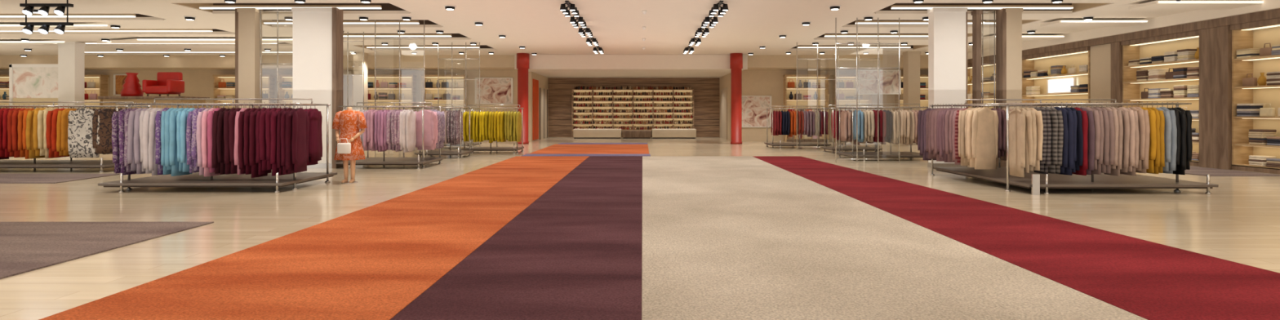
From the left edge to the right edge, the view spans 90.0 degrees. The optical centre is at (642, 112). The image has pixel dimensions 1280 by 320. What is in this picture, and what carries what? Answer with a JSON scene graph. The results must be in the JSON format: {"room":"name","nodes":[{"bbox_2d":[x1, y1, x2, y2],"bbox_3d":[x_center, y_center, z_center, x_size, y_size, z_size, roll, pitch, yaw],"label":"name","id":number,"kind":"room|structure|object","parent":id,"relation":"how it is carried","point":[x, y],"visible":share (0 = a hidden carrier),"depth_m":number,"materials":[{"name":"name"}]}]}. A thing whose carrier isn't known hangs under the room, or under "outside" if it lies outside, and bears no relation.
{"room":"clothing store","nodes":[
{"label":"clothing store","id":0,"kind":"room"},
{"bbox_2d":[0,70,532,141],"bbox_3d":[-18.600,-0.600,30.100,26.800,3.900,0.200,0,0,0],"label":"wall","id":1,"kind":"structure","parent":0,"point":[197,83],"depth_m":30.00,"materials":[{"name":"paint"}]},
{"bbox_2d":[113,74,127,95],"bbox_3d":[-24.300,-1.300,29.955,0.880,0.980,0.050,0,0,0],"label":"poster","id":2,"kind":"object","parent":1,"relation":"attached to","point":[118,79],"visible":0.49,"depth_m":29.96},
{"bbox_2d":[475,77,513,103],"bbox_3d":[-6.950,-1.025,29.955,1.780,1.230,0.050,0,0,0],"label":"poster","id":3,"kind":"object","parent":1,"relation":"attached to","point":[492,90],"visible":1,"depth_m":29.96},
{"bbox_2d":[0,0,1248,55],"bbox_3d":[-8.750,-2.785,16.500,46.500,0.530,39.000,0,0,0],"label":"ceiling","id":4,"kind":"structure","parent":0,"point":[540,26],"depth_m":18.60,"materials":[{"name":"paint"}]},
{"bbox_2d":[19,38,31,41],"bbox_3d":[-20.824,-2.505,21.694,0.868,0.086,0.731,0,0,0],"label":"recessed light","id":5,"kind":"object","parent":4,"relation":"in","point":[22,39],"depth_m":21.92,"materials":[{"name":"black metal"}]},
{"bbox_2d":[19,0,73,34],"bbox_3d":[-12.100,-2.072,12.949,1.000,0.955,0.202,0,0,0],"label":"track light","id":6,"kind":"object","parent":4,"relation":"hanging from","point":[45,26],"visible":1,"depth_m":12.95,"materials":[{"name":"black metal"}]},
{"bbox_2d":[19,0,73,15],"bbox_3d":[-12.100,-2.262,12.949,1.000,0.575,0.202,0,0,0],"label":"track light","id":7,"kind":"object","parent":4,"relation":"hanging from","point":[60,10],"visible":1,"depth_m":12.95,"materials":[{"name":"black metal"}]},
{"bbox_2d":[109,24,121,28],"bbox_3d":[-15.012,-2.505,18.302,0.686,0.086,0.694,0,0,0],"label":"recessed light","id":8,"kind":"object","parent":4,"relation":"in","point":[117,26],"depth_m":18.53,"materials":[{"name":"black metal"}]},
{"bbox_2d":[183,16,196,20],"bbox_3d":[-11.793,-2.505,16.717,0.600,0.086,0.579,0,0,0],"label":"recessed light","id":9,"kind":"object","parent":4,"relation":"in","point":[188,18],"depth_m":16.92,"materials":[{"name":"black metal"}]},
{"bbox_2d":[224,0,236,3],"bbox_3d":[-9.092,-2.505,14.194,0.368,0.086,0.313,0,0,0],"label":"recessed light","id":10,"kind":"object","parent":4,"relation":"in","point":[226,1],"depth_m":14.25,"materials":[{"name":"black metal"}]},
{"bbox_2d":[283,16,292,20],"bbox_3d":[-9.223,-2.505,16.717,0.447,0.086,0.579,0,0,0],"label":"recessed light","id":11,"kind":"object","parent":4,"relation":"in","point":[288,18],"depth_m":16.91,"materials":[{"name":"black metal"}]},
{"bbox_2d":[293,0,306,3],"bbox_3d":[-7.550,-2.505,14.194,0.327,0.086,0.313,0,0,0],"label":"recessed light","id":12,"kind":"object","parent":4,"relation":"in","point":[296,1],"depth_m":14.25,"materials":[{"name":"black metal"}]},
{"bbox_2d":[357,16,369,20],"bbox_3d":[-7.251,-2.505,16.717,0.443,0.086,0.579,0,0,0],"label":"recessed light","id":13,"kind":"object","parent":4,"relation":"in","point":[362,18],"depth_m":16.91,"materials":[{"name":"black metal"}]},
{"bbox_2d":[360,0,371,3],"bbox_3d":[-6.107,-2.505,14.194,0.306,0.086,0.313,0,0,0],"label":"recessed light","id":14,"kind":"object","parent":4,"relation":"in","point":[362,1],"depth_m":14.25,"materials":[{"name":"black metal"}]},
{"bbox_2d":[395,29,405,33],"bbox_3d":[-7.327,-2.505,19.407,0.421,0.086,0.780,0,0,0],"label":"recessed light","id":15,"kind":"object","parent":4,"relation":"in","point":[402,31],"depth_m":19.72,"materials":[{"name":"black metal"}]},
{"bbox_2d":[400,16,412,20],"bbox_3d":[-6.132,-2.505,16.717,0.426,0.086,0.579,0,0,0],"label":"recessed light","id":16,"kind":"object","parent":4,"relation":"in","point":[405,18],"depth_m":16.91,"materials":[{"name":"black metal"}]},
{"bbox_2d":[435,29,444,33],"bbox_3d":[-6.133,-2.505,19.407,0.385,0.086,0.780,0,0,0],"label":"recessed light","id":17,"kind":"object","parent":4,"relation":"in","point":[438,31],"depth_m":19.71,"materials":[{"name":"black metal"}]},
{"bbox_2d":[444,4,456,10],"bbox_3d":[-4.496,-2.505,15.029,0.370,0.086,0.702,0,0,0],"label":"recessed light","id":18,"kind":"object","parent":4,"relation":"in","point":[451,7],"depth_m":15.21,"materials":[{"name":"black metal"}]},
{"bbox_2d":[0,55,928,70],"bbox_3d":[-9.200,-2.274,29.200,45.600,0.549,1.600,0,0,0],"label":"bulkhead","id":19,"kind":"object","parent":4,"relation":"attached to","point":[91,62],"depth_m":28.40,"materials":[{"name":"paint"}]},
{"bbox_2d":[473,21,484,25],"bbox_3d":[-4.509,-2.505,17.633,0.350,0.086,0.644,0,0,0],"label":"recessed light","id":20,"kind":"object","parent":4,"relation":"in","point":[477,23],"depth_m":17.91,"materials":[{"name":"black metal"}]},
{"bbox_2d":[560,0,604,53],"bbox_3d":[-1.720,-2.451,20.100,0.370,0.194,11.100,0,0,0],"label":"track lights","id":21,"kind":"object","parent":4,"relation":"attached to","point":[572,7],"visible":1,"depth_m":17.17,"materials":[{"name":"black metal"}]},
{"bbox_2d":[642,10,646,49],"bbox_3d":[0.050,-2.504,20.500,0.120,0.088,9.120,0,0,0],"label":"sprinkler head","id":22,"kind":"object","parent":4,"relation":"attached to","point":[644,12],"visible":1,"depth_m":18.96},
{"bbox_2d":[683,0,728,53],"bbox_3d":[1.800,-2.451,20.100,0.370,0.194,11.100,0,0,0],"label":"track lights","id":23,"kind":"object","parent":4,"relation":"attached to","point":[713,10],"visible":1,"depth_m":17.18,"materials":[{"name":"black metal"}]},
{"bbox_2d":[800,21,811,25],"bbox_3d":[4.509,-2.505,17.633,0.350,0.086,0.644,0,0,0],"label":"recessed light","id":24,"kind":"object","parent":4,"relation":"in","point":[804,23],"depth_m":17.91,"materials":[{"name":"black metal"}]},
{"bbox_2d":[828,4,840,10],"bbox_3d":[4.496,-2.505,15.029,0.370,0.086,0.702,0,0,0],"label":"recessed light","id":25,"kind":"object","parent":4,"relation":"in","point":[833,7],"depth_m":15.21,"materials":[{"name":"black metal"}]},
{"bbox_2d":[839,29,848,33],"bbox_3d":[6.108,-2.505,19.407,0.384,0.086,0.780,0,0,0],"label":"recessed light","id":26,"kind":"object","parent":4,"relation":"in","point":[844,31],"depth_m":19.71,"materials":[{"name":"black metal"}]},
{"bbox_2d":[862,16,874,20],"bbox_3d":[5.865,-2.505,16.717,0.395,0.086,0.579,0,0,0],"label":"recessed light","id":27,"kind":"object","parent":4,"relation":"in","point":[866,18],"depth_m":16.91,"materials":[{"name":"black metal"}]},
{"bbox_2d":[888,29,898,33],"bbox_3d":[7.626,-2.505,19.407,0.430,0.086,0.780,0,0,0],"label":"recessed light","id":28,"kind":"object","parent":4,"relation":"in","point":[894,31],"depth_m":19.72,"materials":[{"name":"black metal"}]},
{"bbox_2d":[912,0,924,3],"bbox_3d":[6.088,-2.505,14.194,0.306,0.086,0.313,0,0,0],"label":"recessed light","id":29,"kind":"object","parent":4,"relation":"in","point":[914,1],"depth_m":14.25,"materials":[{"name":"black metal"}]},
{"bbox_2d":[920,16,928,20],"bbox_3d":[7.379,-2.505,16.717,0.405,0.086,0.579,0,0,0],"label":"recessed light","id":30,"kind":"object","parent":4,"relation":"in","point":[924,18],"depth_m":16.94,"materials":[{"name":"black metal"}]},
{"bbox_2d":[982,0,993,3],"bbox_3d":[7.622,-2.505,14.194,0.328,0.086,0.313,0,0,0],"label":"recessed light","id":31,"kind":"object","parent":4,"relation":"in","point":[983,1],"depth_m":14.25,"materials":[{"name":"black metal"}]},
{"bbox_2d":[1026,29,1036,33],"bbox_3d":[11.804,-2.505,19.407,0.557,0.086,0.780,0,0,0],"label":"recessed light","id":32,"kind":"object","parent":4,"relation":"in","point":[1032,31],"depth_m":19.72,"materials":[{"name":"black metal"}]},
{"bbox_2d":[1050,0,1062,3],"bbox_3d":[9.146,-2.505,14.194,0.368,0.086,0.313,0,0,0],"label":"recessed light","id":33,"kind":"object","parent":4,"relation":"in","point":[1052,1],"depth_m":14.25,"materials":[{"name":"black metal"}]},
{"bbox_2d":[1081,16,1094,20],"bbox_3d":[11.601,-2.505,16.717,0.594,0.086,0.579,0,0,0],"label":"recessed light","id":34,"kind":"object","parent":4,"relation":"in","point":[1085,18],"depth_m":16.92,"materials":[{"name":"black metal"}]},
{"bbox_2d":[532,71,730,141],"bbox_3d":[-0.475,-0.300,32.850,9.850,3.300,5.300,0,0,0],"label":"wall","id":35,"kind":"structure","parent":0,"point":[551,96],"depth_m":35.30,"materials":[{"name":"brown wood"}]},
{"bbox_2d":[514,54,747,77],"bbox_3d":[-0.500,-2.220,31.730,10.200,0.659,7.540,0,0,0],"label":"beam","id":36,"kind":"structure","parent":35,"relation":"attached to","point":[545,65],"depth_m":28.00,"materials":[{"name":"paint"}]},
{"bbox_2d":[0,0,1263,45],"bbox_3d":[-7.650,-2.455,18.235,42.900,0.070,9.730,0,0,0],"label":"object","id":37,"kind":"object","parent":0,"point":[1154,5],"visible":0.9,"depth_m":17.65,"materials":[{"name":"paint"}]},
{"bbox_2d":[0,137,1279,319],"bbox_3d":[-8.750,1.400,16.500,46.500,0.100,39.000,0,0,0],"label":"floor","id":38,"kind":"structure","parent":0,"point":[1239,222],"depth_m":9.16,"materials":[{"name":"beige tile"}]},
{"bbox_2d":[0,75,8,108],"bbox_3d":[-29.500,-0.200,29.740,3.040,3.100,0.460,0,0,0],"label":"shelf unit","id":39,"kind":"object","parent":38,"relation":"on","point":[4,79],"visible":0.13,"depth_m":29.73,"materials":[{"name":"brown wood"}]},
{"bbox_2d":[8,63,57,108],"bbox_3d":[-22.500,-0.235,24.175,2.400,3.170,0.450,0,0,0],"label":"poster","id":40,"kind":"object","parent":38,"relation":"on","point":[28,82],"visible":0.37,"depth_m":24.00,"materials":[{"name":"paper"}]},
{"bbox_2d":[0,173,119,183],"bbox_3d":[-13.350,1.343,13.100,4.300,0.013,1.800,0,0,0],"label":"area rug","id":41,"kind":"object","parent":38,"relation":"on","point":[4,178],"visible":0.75,"depth_m":13.18,"materials":[{"name":"carpet"}]},
{"bbox_2d":[57,41,85,108],"bbox_3d":[-20.700,-0.600,23.200,0.640,3.900,0.440,0,0,0],"label":"column","id":42,"kind":"structure","parent":38,"relation":"on","point":[71,55],"depth_m":23.00,"materials":[{"name":"beige paint"}]},
{"bbox_2d":[0,102,151,172],"bbox_3d":[-14.018,0.544,15.238,4.164,1.612,1.676,0,0,0],"label":"clothes rack","id":43,"kind":"object","parent":38,"relation":"on","point":[34,133],"visible":0.91,"depth_m":14.62,"materials":[{"name":"fabric"}]},
{"bbox_2d":[0,160,114,168],"bbox_3d":[-14.100,1.222,15.200,4.000,0.075,1.600,0,0,0],"label":"shelf","id":44,"kind":"object","parent":43,"relation":"on","point":[3,163],"depth_m":14.63,"materials":[{"name":"paint"}]},
{"bbox_2d":[84,75,109,109],"bbox_3d":[-26.200,-0.200,29.740,2.440,3.100,0.460,0,0,0],"label":"shelf unit","id":45,"kind":"object","parent":38,"relation":"on","point":[95,86],"visible":0.03,"depth_m":29.74,"materials":[{"name":"brown wood"}]},
{"bbox_2d":[0,222,213,279],"bbox_3d":[-8.575,1.343,5.170,6.850,0.013,5.340,0,0,0],"label":"area rug","id":46,"kind":"object","parent":38,"relation":"on","point":[24,246],"visible":1,"depth_m":6.78,"materials":[{"name":"carpet"}]},
{"bbox_2d":[97,96,209,109],"bbox_3d":[-18.450,0.375,24.250,3.100,1.950,1.500,0,0,0],"label":"plinth","id":47,"kind":"object","parent":38,"relation":"on","point":[105,99],"visible":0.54,"depth_m":23.60,"materials":[{"name":"brown wood"}]},
{"bbox_2d":[120,72,143,96],"bbox_3d":[-19.300,-1.051,24.200,0.720,0.898,0.640,0,0,0],"label":"vase","id":48,"kind":"object","parent":47,"relation":"on","point":[131,86],"visible":0.91,"depth_m":24.03,"materials":[{"name":"ceramic"}]},
{"bbox_2d":[142,71,184,96],"bbox_3d":[-18.100,-1.076,24.210,1.060,0.948,0.820,0,0,0],"label":"armchair","id":49,"kind":"object","parent":47,"relation":"on","point":[167,83],"visible":0.94,"depth_m":24.16,"materials":[{"name":"leather"}]},
{"bbox_2d":[97,98,337,192],"bbox_3d":[-7.546,0.544,11.725,3.208,1.612,1.950,0,0,0],"label":"clothes rack","id":50,"kind":"object","parent":38,"relation":"on","point":[212,147],"visible":1,"depth_m":10.99,"materials":[{"name":"fabric"}]},
{"bbox_2d":[97,172,337,186],"bbox_3d":[-7.600,1.222,11.725,3.100,0.075,1.950,0,0,0],"label":"shelf","id":51,"kind":"object","parent":50,"relation":"on","point":[193,180],"depth_m":11.13,"materials":[{"name":"metal"}]},
{"bbox_2d":[212,75,275,108],"bbox_3d":[-18.500,-0.200,29.740,2.640,3.100,0.460,0,0,0],"label":"shelf unit","id":52,"kind":"object","parent":38,"relation":"on","point":[224,86],"visible":0.14,"depth_m":29.73,"materials":[{"name":"brown wood"}]},
{"bbox_2d":[235,8,263,108],"bbox_3d":[-9.680,-0.600,15.750,0.500,3.900,0.340,0,0,0],"label":"column","id":53,"kind":"structure","parent":38,"relation":"on","point":[246,20],"depth_m":15.60,"materials":[{"name":"brown paint"}]},
{"bbox_2d":[259,8,292,108],"bbox_3d":[-8.975,-0.600,15.750,0.874,3.900,0.028,0,0,0],"label":"frame","id":54,"kind":"object","parent":38,"relation":"on","point":[260,11],"visible":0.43,"depth_m":15.74,"materials":[{"name":"silver metal"}]},
{"bbox_2d":[278,75,343,110],"bbox_3d":[-15.400,-0.200,29.740,2.840,3.100,0.460,0,0,0],"label":"shelf unit","id":55,"kind":"object","parent":38,"relation":"on","point":[285,82],"visible":0.07,"depth_m":29.68,"materials":[{"name":"brown wood"}]},
{"bbox_2d":[39,155,589,319],"bbox_3d":[-2.763,1.343,10.300,2.275,0.013,18.600,0,0,0],"label":"carpet runner","id":56,"kind":"object","parent":38,"relation":"on","point":[370,263],"visible":1,"depth_m":5.65,"materials":[{"name":"carpet"}]},
{"bbox_2d":[291,7,342,168],"bbox_3d":[-7.970,-0.600,15.685,1.100,3.900,0.370,0,0,0],"label":"column","id":57,"kind":"structure","parent":38,"relation":"on","point":[317,32],"depth_m":15.55,"materials":[{"name":"white paint"}]},
{"bbox_2d":[332,106,367,183],"bbox_3d":[-5.611,0.620,12.278,0.542,1.460,0.574,0,0,-43],"label":"mannequin","id":58,"kind":"object","parent":38,"relation":"on","point":[348,122],"visible":1,"depth_m":12.20},
{"bbox_2d":[342,31,364,106],"bbox_3d":[-9.300,-0.600,20.200,1.024,3.900,0.028,0,0,0],"label":"frame","id":59,"kind":"object","parent":38,"relation":"on","point":[347,41],"visible":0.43,"depth_m":20.19,"materials":[{"name":"silver metal"}]},
{"bbox_2d":[352,52,368,110],"bbox_3d":[-12.000,-0.600,27.250,0.440,3.900,0.540,0,0,0],"label":"column","id":60,"kind":"structure","parent":38,"relation":"on","point":[358,56],"depth_m":27.00,"materials":[{"name":"beige paint"}]},
{"bbox_2d":[351,75,416,111],"bbox_3d":[-12.000,-0.200,29.740,2.840,3.100,0.460,0,0,0],"label":"shelf unit","id":61,"kind":"object","parent":38,"relation":"on","point":[387,86],"visible":0.26,"depth_m":29.84,"materials":[{"name":"brown wood"}]},
{"bbox_2d":[335,102,444,168],"bbox_3d":[-6.261,0.544,16.150,2.178,1.612,1.700,0,0,0],"label":"clothes rack","id":62,"kind":"object","parent":38,"relation":"on","point":[401,130],"visible":0.8,"depth_m":15.52,"materials":[{"name":"fabric"}]},
{"bbox_2d":[335,157,444,164],"bbox_3d":[-6.300,1.222,16.150,2.100,0.075,1.700,0,0,0],"label":"shelf","id":63,"kind":"object","parent":62,"relation":"on","point":[368,161],"depth_m":15.62,"materials":[{"name":"paint"}]},
{"bbox_2d":[374,19,424,157],"bbox_3d":[-6.675,-0.600,17.600,1.374,3.900,0.028,0,0,0],"label":"frame","id":64,"kind":"object","parent":38,"relation":"on","point":[399,37],"visible":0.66,"depth_m":17.59,"materials":[{"name":"silver metal"}]},
{"bbox_2d":[420,75,467,142],"bbox_3d":[-9.200,-0.200,29.740,2.040,3.100,0.460,0,0,0],"label":"shelf unit","id":65,"kind":"object","parent":38,"relation":"on","point":[430,81],"visible":0.29,"depth_m":29.83,"materials":[{"name":"brown wood"}]},
{"bbox_2d":[414,103,473,158],"bbox_3d":[-6.000,0.544,19.412,1.400,1.612,1.376,0,0,0],"label":"clothes rack","id":66,"kind":"object","parent":38,"relation":"on","point":[453,119],"visible":0.41,"depth_m":18.85,"materials":[{"name":"fabric"}]},
{"bbox_2d":[414,150,473,155],"bbox_3d":[-6.000,1.222,19.450,1.400,0.075,1.300,0,0,0],"label":"tray","id":67,"kind":"object","parent":66,"relation":"on","point":[428,152],"depth_m":18.98,"materials":[{"name":"paint"}]},
{"bbox_2d":[424,106,481,148],"bbox_3d":[-7.300,0.544,24.613,1.900,1.612,1.375,0,0,0],"label":"clothes rack","id":68,"kind":"object","parent":38,"relation":"on","point":[473,143],"visible":0.03,"depth_m":24.05,"materials":[{"name":"silver metal"}]},
{"bbox_2d":[443,142,481,146],"bbox_3d":[-7.300,1.222,24.650,1.900,0.075,1.300,0,0,0],"label":"tray","id":69,"kind":"object","parent":68,"relation":"on","point":[467,144],"depth_m":24.13,"materials":[{"name":"paint"}]},
{"bbox_2d":[437,42,479,150],"bbox_3d":[-6.650,-0.600,23.200,1.524,3.900,0.028,0,0,0],"label":"frame","id":70,"kind":"object","parent":38,"relation":"on","point":[451,59],"visible":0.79,"depth_m":23.19,"materials":[{"name":"silver metal"}]},
{"bbox_2d":[461,105,524,153],"bbox_3d":[-4.996,0.544,21.562,1.908,1.612,1.275,0,0,0],"label":"clothes rack","id":71,"kind":"object","parent":38,"relation":"on","point":[498,126],"visible":0.97,"depth_m":20.99,"materials":[{"name":"fabric"}]},
{"bbox_2d":[461,146,524,151],"bbox_3d":[-5.025,1.222,21.600,1.850,0.075,1.200,0,0,0],"label":"tray","id":72,"kind":"object","parent":71,"relation":"on","point":[475,148],"depth_m":21.05,"materials":[{"name":"paint"}]},
{"bbox_2d":[390,155,642,319],"bbox_3d":[-0.818,1.343,10.300,1.625,0.013,18.600,0,0,0],"label":"carpet runner","id":73,"kind":"object","parent":38,"relation":"on","point":[575,252],"visible":1,"depth_m":5.65,"materials":[{"name":"carpet"}]},
{"bbox_2d":[516,53,528,144],"bbox_3d":[-5.150,-0.600,27.600,0.540,3.900,0.540,0,0,0],"label":"pillar","id":74,"kind":"structure","parent":38,"relation":"on","point":[522,59],"depth_m":27.39,"materials":[{"name":"paint"}]},
{"bbox_2d":[521,142,650,155],"bbox_3d":[-1.750,1.341,24.075,4.000,0.015,8.650,0,0,0],"label":"rug","id":75,"kind":"object","parent":38,"relation":"on","point":[562,148],"visible":1,"depth_m":22.99,"materials":[{"name":"carpet"}]},
{"bbox_2d":[573,128,622,138],"bbox_3d":[-2.350,1.100,33.600,2.500,0.500,0.800,0,0,0],"label":"bench","id":76,"kind":"object","parent":38,"relation":"on","point":[577,133],"visible":1,"depth_m":33.20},
{"bbox_2d":[571,85,693,137],"bbox_3d":[-0.520,-0.060,35.085,6.680,2.820,0.370,0,0,0],"label":"display shelf","id":77,"kind":"object","parent":38,"relation":"on","point":[642,108],"visible":0.98,"depth_m":35.16,"materials":[{"name":"brown wood"}]},
{"bbox_2d":[622,129,651,138],"bbox_3d":[-0.300,1.140,33.600,1.500,0.420,0.800,0,0,0],"label":"bench","id":78,"kind":"object","parent":38,"relation":"on","point":[626,134],"visible":1,"depth_m":33.20,"materials":[{"name":"brown wood"}]},
{"bbox_2d":[652,128,696,138],"bbox_3d":[1.650,1.100,33.600,2.300,0.500,0.800,0,0,0],"label":"bench","id":79,"kind":"object","parent":38,"relation":"on","point":[656,133],"visible":1,"depth_m":33.20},
{"bbox_2d":[729,53,742,144],"bbox_3d":[4.050,-0.600,27.600,0.540,3.900,0.540,0,0,0],"label":"pillar","id":80,"kind":"structure","parent":38,"relation":"on","point":[735,59],"depth_m":27.41,"materials":[{"name":"paint"}]},
{"bbox_2d":[764,106,831,148],"bbox_3d":[5.975,0.544,24.762,2.250,1.612,1.477,0,0,0],"label":"clothes rack","id":81,"kind":"object","parent":38,"relation":"on","point":[783,122],"visible":0.94,"depth_m":24.09,"materials":[{"name":"fabric"}]},
{"bbox_2d":[764,142,831,146],"bbox_3d":[5.975,1.222,24.775,2.250,0.075,1.450,0,0,0],"label":"tray","id":82,"kind":"object","parent":81,"relation":"on","point":[773,144],"depth_m":24.13,"materials":[{"name":"paint"}]},
{"bbox_2d":[782,75,829,142],"bbox_3d":[7.600,-0.200,29.740,2.040,3.100,0.460,0,0,0],"label":"shelf unit","id":83,"kind":"object","parent":38,"relation":"on","point":[806,89],"visible":0.52,"depth_m":29.82,"materials":[{"name":"brown wood"}]},
{"bbox_2d":[796,42,879,150],"bbox_3d":[7.100,-0.600,23.200,3.024,3.900,0.028,0,0,0],"label":"frame","id":84,"kind":"object","parent":38,"relation":"on","point":[817,59],"visible":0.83,"depth_m":23.19,"materials":[{"name":"silver metal"}]},
{"bbox_2d":[821,105,881,153],"bbox_3d":[7.075,0.544,21.711,1.650,1.612,1.378,0,0,0],"label":"clothes rack","id":85,"kind":"object","parent":38,"relation":"on","point":[845,148],"visible":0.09,"depth_m":21.29,"materials":[{"name":"silver metal"}]},
{"bbox_2d":[821,146,881,151],"bbox_3d":[7.075,1.222,21.750,1.650,0.075,1.300,0,0,0],"label":"tray","id":86,"kind":"object","parent":85,"relation":"on","point":[830,148],"depth_m":21.35,"materials":[{"name":"paint"}]},
{"bbox_2d":[831,75,871,142],"bbox_3d":[9.750,-0.200,29.740,1.740,3.100,0.460,0,0,0],"label":"shelf unit","id":87,"kind":"object","parent":38,"relation":"on","point":[846,88],"visible":0.22,"depth_m":29.93,"materials":[{"name":"brown wood"}]},
{"bbox_2d":[835,17,899,163],"bbox_3d":[6.050,-0.600,17.200,1.724,3.900,0.028,0,0,0],"label":"frame","id":88,"kind":"object","parent":38,"relation":"on","point":[836,43],"visible":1,"depth_m":17.19,"materials":[{"name":"silver metal"}]},
{"bbox_2d":[834,103,928,160],"bbox_3d":[7.025,0.544,18.698,2.350,1.612,1.750,0,0,0],"label":"clothes rack","id":89,"kind":"object","parent":38,"relation":"on","point":[888,121],"visible":0.88,"depth_m":17.92,"materials":[{"name":"fabric"}]},
{"bbox_2d":[834,151,923,157],"bbox_3d":[7.025,1.222,18.675,2.350,0.075,1.650,0,0,0],"label":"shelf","id":90,"kind":"object","parent":89,"relation":"on","point":[853,154],"depth_m":18.04,"materials":[{"name":"paint"}]},
{"bbox_2d":[642,155,1147,319],"bbox_3d":[1.680,1.343,10.300,3.360,0.013,18.600,0,0,0],"label":"carpet runner","id":91,"kind":"object","parent":38,"relation":"on","point":[725,237],"visible":1,"depth_m":5.71,"materials":[{"name":"carpet"}]},
{"bbox_2d":[894,75,928,111],"bbox_3d":[12.700,-0.200,29.740,1.840,3.100,0.460,0,0,0],"label":"shelf unit","id":92,"kind":"object","parent":38,"relation":"on","point":[923,78],"visible":0.11,"depth_m":29.93,"materials":[{"name":"brown wood"}]},
{"bbox_2d":[902,51,920,145],"bbox_3d":[11.250,-0.600,26.750,0.540,3.900,0.540,0,0,0],"label":"column","id":93,"kind":"structure","parent":38,"relation":"on","point":[911,60],"depth_m":26.50,"materials":[{"name":"paint"}]},
{"bbox_2d":[927,7,967,168],"bbox_3d":[7.480,-0.600,15.700,0.840,3.900,0.340,0,0,0],"label":"column","id":94,"kind":"structure","parent":38,"relation":"on","point":[947,26],"depth_m":15.55,"materials":[{"name":"white paint"},{"name":"plaster"}]},
{"bbox_2d":[971,9,982,107],"bbox_3d":[8.360,-0.600,16.000,0.160,3.900,0.240,0,0,0],"label":"column","id":95,"kind":"structure","parent":38,"relation":"on","point":[976,15],"depth_m":15.90,"materials":[{"name":"brown wood"}]},
{"bbox_2d":[967,60,995,109],"bbox_3d":[14.195,-0.360,26.400,0.590,3.420,3.600,0,0,0],"label":"shelf unit","id":96,"kind":"object","parent":38,"relation":"on","point":[988,69],"visible":0.08,"depth_m":26.59,"materials":[{"name":"brown wood"}]},
{"bbox_2d":[982,9,995,108],"bbox_3d":[8.600,-0.600,15.900,0.324,3.900,0.028,0,0,0],"label":"frame","id":97,"kind":"object","parent":38,"relation":"on","point":[994,10],"visible":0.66,"depth_m":15.89,"materials":[{"name":"silver metal"}]},
{"bbox_2d":[995,8,1022,166],"bbox_3d":[9.025,-0.600,15.750,0.490,3.900,0.340,0,0,0],"label":"column","id":98,"kind":"structure","parent":38,"relation":"on","point":[1008,20],"depth_m":15.60,"materials":[{"name":"beige paint"},{"name":"plaster"},{"name":"dark wood"}]},
{"bbox_2d":[752,155,1279,319],"bbox_3d":[4.350,1.343,10.300,2.200,0.013,18.600,0,0,0],"label":"carpet runner","id":99,"kind":"object","parent":38,"relation":"on","point":[1148,280],"visible":1,"depth_m":6.04,"materials":[{"name":"carpet"}]},
{"bbox_2d":[1022,46,1089,106],"bbox_3d":[14.195,-0.360,21.800,0.590,3.420,3.600,0,0,0],"label":"shelf unit","id":100,"kind":"object","parent":38,"relation":"on","point":[1064,73],"visible":0.34,"depth_m":21.93,"materials":[{"name":"brown wood"}]},
{"bbox_2d":[995,106,1116,107],"bbox_3d":[11.650,0.544,18.161,2.700,1.612,1.478,0,0,0],"label":"clothes rack","id":101,"kind":"object","parent":38,"relation":"on","point":[1024,106],"visible":0.03,"depth_m":17.47,"materials":[{"name":"silver metal"}]},
{"bbox_2d":[917,98,1218,195],"bbox_3d":[7.762,0.544,12.302,3.476,1.612,3.605,0,0,0],"label":"clothes rack","id":102,"kind":"object","parent":38,"relation":"on","point":[1046,148],"visible":1,"depth_m":10.75,"materials":[{"name":"fabric"}]},
{"bbox_2d":[933,166,1218,188],"bbox_3d":[7.925,1.222,12.275,3.150,0.075,3.450,0,0,0],"label":"shelf","id":103,"kind":"object","parent":102,"relation":"on","point":[998,175],"depth_m":11.13,"materials":[{"name":"paint"}]},
{"bbox_2d":[1089,41,1122,107],"bbox_3d":[14.175,-0.360,19.297,0.630,3.420,1.385,0,0,0],"label":"pilaster","id":104,"kind":"object","parent":38,"relation":"on","point":[1105,60],"visible":0.3,"depth_m":19.28,"materials":[{"name":"paint"}]},
{"bbox_2d":[1120,30,1199,166],"bbox_3d":[14.195,-0.360,17.275,0.590,3.420,2.650,0,0,0],"label":"shelf unit","id":105,"kind":"object","parent":38,"relation":"on","point":[1165,68],"visible":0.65,"depth_m":17.34,"materials":[{"name":"brown wood"}]},
{"bbox_2d":[1199,25,1231,169],"bbox_3d":[14.175,-0.360,15.550,0.630,3.420,0.790,0,0,0],"label":"pilaster","id":106,"kind":"object","parent":38,"relation":"on","point":[1215,42],"visible":0.71,"depth_m":15.47,"materials":[{"name":"wood"}]},
{"bbox_2d":[1184,165,1279,176],"bbox_3d":[12.750,1.343,15.100,1.900,0.013,3.000,0,0,0],"label":"area rug","id":107,"kind":"object","parent":38,"relation":"on","point":[1197,171],"visible":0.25,"depth_m":14.25,"materials":[{"name":"carpet"}]},
{"bbox_2d":[1229,17,1279,174],"bbox_3d":[14.195,-0.360,13.875,0.590,3.420,2.550,0,0,0],"label":"shelf unit","id":108,"kind":"object","parent":38,"relation":"on","point":[1255,45],"visible":1,"depth_m":14.81,"materials":[{"name":"brown wood"}]},
{"bbox_2d":[742,70,928,141],"bbox_3d":[9.375,-0.600,30.100,10.250,3.900,0.200,0,0,0],"label":"wall","id":109,"kind":"structure","parent":0,"point":[754,82],"depth_m":30.00,"materials":[{"name":"paint"}]},
{"bbox_2d":[742,95,771,127],"bbox_3d":[5.300,-0.050,29.955,1.480,1.480,0.050,0,0,0],"label":"poster","id":110,"kind":"object","parent":109,"relation":"attached to","point":[753,107],"visible":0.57,"depth_m":29.96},
{"bbox_2d":[855,70,901,94],"bbox_3d":[10.450,-1.350,28.355,1.980,1.080,0.050,0,0,0],"label":"poster","id":111,"kind":"object","parent":109,"relation":"attached to","point":[889,79],"visible":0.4,"depth_m":28.36,"materials":[{"name":"paper"}]},
{"bbox_3d":[14.600,-0.600,16.500,0.200,3.900,39.000,0,0,0],"label":"wall","id":112,"kind":"structure","parent":0,"visible":0},
{"bbox_2d":[967,0,1279,64],"bbox_3d":[14.125,-2.309,18.500,0.750,0.479,21.000,0,0,0],"label":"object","id":113,"kind":"structure","parent":112,"relation":"attached to","point":[1197,20],"depth_m":17.11,"materials":[{"name":"beige paint"}]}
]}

